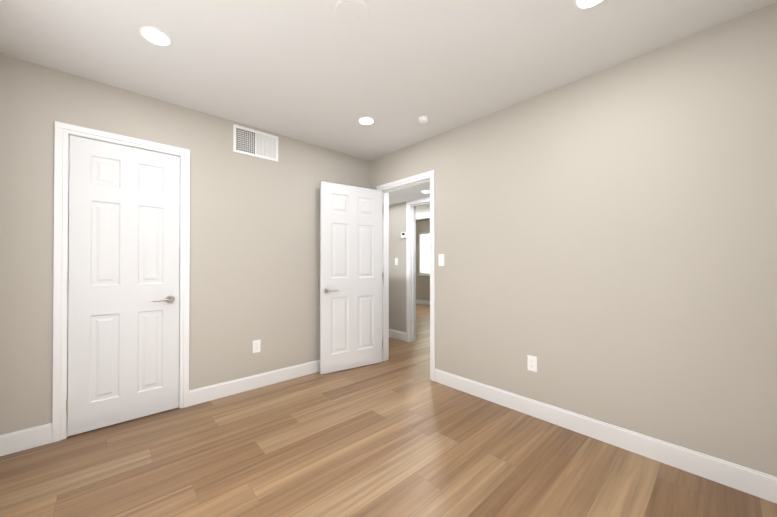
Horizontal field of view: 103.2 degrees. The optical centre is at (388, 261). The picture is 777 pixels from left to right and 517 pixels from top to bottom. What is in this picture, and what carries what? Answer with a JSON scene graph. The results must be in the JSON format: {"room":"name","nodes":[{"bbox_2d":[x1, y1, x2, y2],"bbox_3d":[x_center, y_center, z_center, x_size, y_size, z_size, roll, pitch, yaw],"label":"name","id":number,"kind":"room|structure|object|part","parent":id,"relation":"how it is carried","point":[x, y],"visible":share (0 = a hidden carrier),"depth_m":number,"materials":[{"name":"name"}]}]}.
{"room":"empty bedroom","nodes":[
{"label":"empty bedroom","id":0,"kind":"room"},
{"bbox_2d":[0,54,369,434],"bbox_3d":[-1.412,-0.040,2.816,3.100,2.440,0.120,0,-1,-43],"label":"wall","id":1,"kind":"structure","parent":0,"point":[254,248],"depth_m":2.59,"materials":[{"name":"beige paint"}]},
{"bbox_2d":[0,423,51,455],"bbox_3d":[-2.294,1.111,1.910,0.286,0.125,0.013,0,-1,-43],"label":"baseboard","id":2,"kind":"structure","parent":1,"relation":"attached to","point":[25,439],"depth_m":1.92,"materials":[{"name":"white wood"}]},
{"bbox_2d":[52,121,189,442],"bbox_3d":[-1.949,0.129,2.311,0.756,2.096,0.136,0,-1,-43],"label":"trim","id":3,"kind":"structure","parent":1,"relation":"attached to","point":[63,131],"depth_m":2.05,"materials":[{"name":"white wood"}]},
{"bbox_2d":[66,135,179,436],"bbox_3d":[-1.930,0.158,2.284,0.634,2.020,0.149,0,-1,-43],"label":"closet door","id":4,"kind":"structure","parent":1,"relation":"in","point":[123,286],"depth_m":2.25,"materials":[{"name":"white paint"}]},
{"bbox_2d":[189,360,319,405],"bbox_3d":[-0.928,1.120,3.162,1.908,0.125,0.013,0,-1,-43],"label":"baseboard","id":5,"kind":"structure","parent":1,"relation":"attached to","point":[212,392],"depth_m":2.84,"materials":[{"name":"white wood"}]},
{"bbox_2d":[233,124,277,161],"bbox_3d":[-1.235,-1.108,2.892,0.410,0.247,0.016,0,-1,-43],"label":"air vent","id":6,"kind":"object","parent":1,"relation":"in","point":[253,143],"visible":1,"depth_m":2.88,"materials":[{"name":"white metal"}]},
{"bbox_2d":[253,340,260,352],"bbox_3d":[-1.234,0.790,2.885,0.070,0.115,0.009,0,-1,-43],"label":"electrical outlet","id":7,"kind":"object","parent":1,"relation":"attached to","point":[256,346],"visible":1,"depth_m":2.88,"materials":[{"name":"white plastic"}]},
{"bbox_2d":[0,304,776,516],"bbox_3d":[0.116,1.241,4.410,7.520,0.100,7.420,0,-1,-43],"label":"floor","id":8,"kind":"structure","parent":0,"point":[398,433],"depth_m":1.78,"materials":[{"name":"wood"}]},
{"bbox_2d":[0,0,776,160],"bbox_3d":[-0.185,-1.329,1.575,3.220,0.120,3.620,0,-1,-43],"label":"ceiling","id":9,"kind":"structure","parent":0,"point":[320,73],"depth_m":1.85,"materials":[{"name":"white paint"}]},
{"bbox_2d":[139,26,171,45],"bbox_3d":[-1.304,-1.263,1.729,0.148,0.009,0.148,0,-1,-43],"label":"recessed light","id":10,"kind":"object","parent":9,"relation":"in","point":[154,35],"visible":1,"depth_m":1.72,"materials":[{"name":"white"}]},
{"bbox_2d":[335,0,368,24],"bbox_3d":[-0.186,-1.264,1.560,0.172,0.010,0.172,0,-1,-43],"label":"cover plate","id":11,"kind":"object","parent":9,"relation":"attached to","point":[352,12],"visible":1,"depth_m":1.55,"materials":[{"name":"white paint"}]},
{"bbox_2d":[358,116,374,124],"bbox_3d":[-0.198,-1.256,2.743,0.148,0.009,0.148,0,-1,-43],"label":"recessed light","id":12,"kind":"object","parent":9,"relation":"in","point":[366,120],"visible":1,"depth_m":2.73,"materials":[{"name":"white"}]},
{"bbox_2d":[418,116,428,122],"bbox_3d":[0.310,-1.245,2.706,0.094,0.032,0.094,0,-1,-43],"label":"smoke detector","id":13,"kind":"object","parent":9,"relation":"attached to","point":[423,119],"visible":1,"depth_m":2.68,"materials":[{"name":"white plastic"}]},
{"bbox_2d":[574,0,603,8],"bbox_3d":[0.971,-1.265,1.467,0.148,0.009,0.148,0,-1,-43],"label":"recessed light","id":14,"kind":"object","parent":9,"relation":"in","point":[582,4],"visible":1,"depth_m":1.50,"materials":[{"name":"white"}]},
{"bbox_2d":[389,202,405,332],"bbox_3d":[0.176,-0.026,4.827,0.120,2.440,6.700,0,-1,-43],"label":"wall","id":15,"kind":"structure","parent":0,"point":[397,275],"depth_m":4.78,"materials":[{"name":"beige paint"}]},
{"bbox_2d":[389,329,405,340],"bbox_3d":[-0.357,1.135,5.302,0.013,0.125,1.866,0,-1,-43],"label":"baseboard","id":16,"kind":"structure","parent":15,"relation":"attached to","point":[398,335],"depth_m":4.74,"materials":[{"name":"white wood"}]},
{"bbox_2d":[401,232,405,237],"bbox_3d":[0.231,-0.407,4.662,0.026,0.090,0.110,0,-1,-43],"label":"thermostat","id":17,"kind":"object","parent":15,"relation":"attached to","point":[403,234],"visible":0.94,"depth_m":4.65,"materials":[{"name":"white plastic"}]},
{"bbox_2d":[406,197,429,341],"bbox_3d":[0.636,0.138,4.324,0.152,2.104,0.928,0,-1,-43],"label":"trim","id":18,"kind":"structure","parent":15,"relation":"attached to","point":[411,205],"depth_m":4.60,"materials":[{"name":"white wood"}]},
{"bbox_2d":[389,182,429,204],"bbox_3d":[0.411,-0.963,3.896,0.802,0.100,5.000,0,-1,-43],"label":"ceiling","id":19,"kind":"structure","parent":0,"point":[405,194],"depth_m":4.16,"materials":[{"name":"white paint"}]},
{"bbox_2d":[416,219,429,300],"bbox_3d":[2.668,-0.011,7.111,0.120,2.440,6.940,0,-1,-43],"label":"wall","id":20,"kind":"structure","parent":0,"point":[423,282],"depth_m":8.88,"materials":[{"name":"beige paint"}]},
{"bbox_2d":[416,299,429,304],"bbox_3d":[2.620,1.147,7.058,0.013,0.125,6.700,0,-1,-43],"label":"baseboard","id":21,"kind":"structure","parent":20,"relation":"attached to","point":[424,302],"depth_m":8.80,"materials":[{"name":"white wood"}]},
{"bbox_2d":[418,232,429,275],"bbox_3d":[1.283,-0.226,8.569,0.105,1.230,1.160,0,-1,-43],"label":"room window","id":22,"kind":"structure","parent":20,"relation":"in","point":[424,254],"depth_m":8.88,"materials":[{"name":"white glass"}]},
{"bbox_2d":[416,203,429,219],"bbox_3d":[1.422,-1.298,5.978,3.500,0.120,6.940,0,-1,-43],"label":"ceiling","id":23,"kind":"structure","parent":0,"point":[422,212],"depth_m":7.65,"materials":[{"name":"white paint"}]},
{"bbox_2d":[370,2,776,476],"bbox_3d":[0.958,-0.041,2.613,0.120,2.440,3.620,0,-1,-43],"label":"wall","id":24,"kind":"structure","parent":0,"point":[606,242],"depth_m":1.92,"materials":[{"name":"beige paint"}]},
{"bbox_2d":[377,170,434,380],"bbox_3d":[0.210,0.136,3.428,0.152,2.096,0.884,0,-1,-43],"label":"trim","id":25,"kind":"structure","parent":24,"relation":"attached to","point":[415,180],"depth_m":3.43,"materials":[{"name":"white wood"}]},
{"bbox_2d":[320,181,382,373],"bbox_3d":[-0.381,0.166,3.450,0.796,2.020,0.149,0,0,-33],"label":"bedroom door","id":26,"kind":"structure","parent":25,"relation":"attached to","point":[351,275],"depth_m":3.40,"materials":[{"name":"white paint"}]},
{"bbox_3d":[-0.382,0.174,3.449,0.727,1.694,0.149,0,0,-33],"label":"handle","id":27,"kind":"part","parent":26,"relation":"part of","materials":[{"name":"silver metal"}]},
{"bbox_2d":[438,254,444,265],"bbox_3d":[0.513,-0.019,2.999,0.013,0.115,0.070,0,-1,-43],"label":"light switch","id":28,"kind":"object","parent":24,"relation":"attached to","point":[441,259],"visible":1,"depth_m":3.00,"materials":[{"name":"white plastic"}]},
{"bbox_2d":[527,355,536,371],"bbox_3d":[1.099,0.777,2.357,0.009,0.115,0.070,0,-1,-43],"label":"electrical outlet","id":29,"kind":"object","parent":24,"relation":"attached to","point":[531,363],"visible":1,"depth_m":2.35,"materials":[{"name":"white plastic"}]},
{"bbox_2d":[435,369,776,503],"bbox_3d":[1.245,1.113,2.193,0.013,0.125,2.325,0,-1,-43],"label":"baseboard","id":30,"kind":"structure","parent":24,"relation":"attached to","point":[759,484],"depth_m":1.89,"materials":[{"name":"white wood"}]}
]}

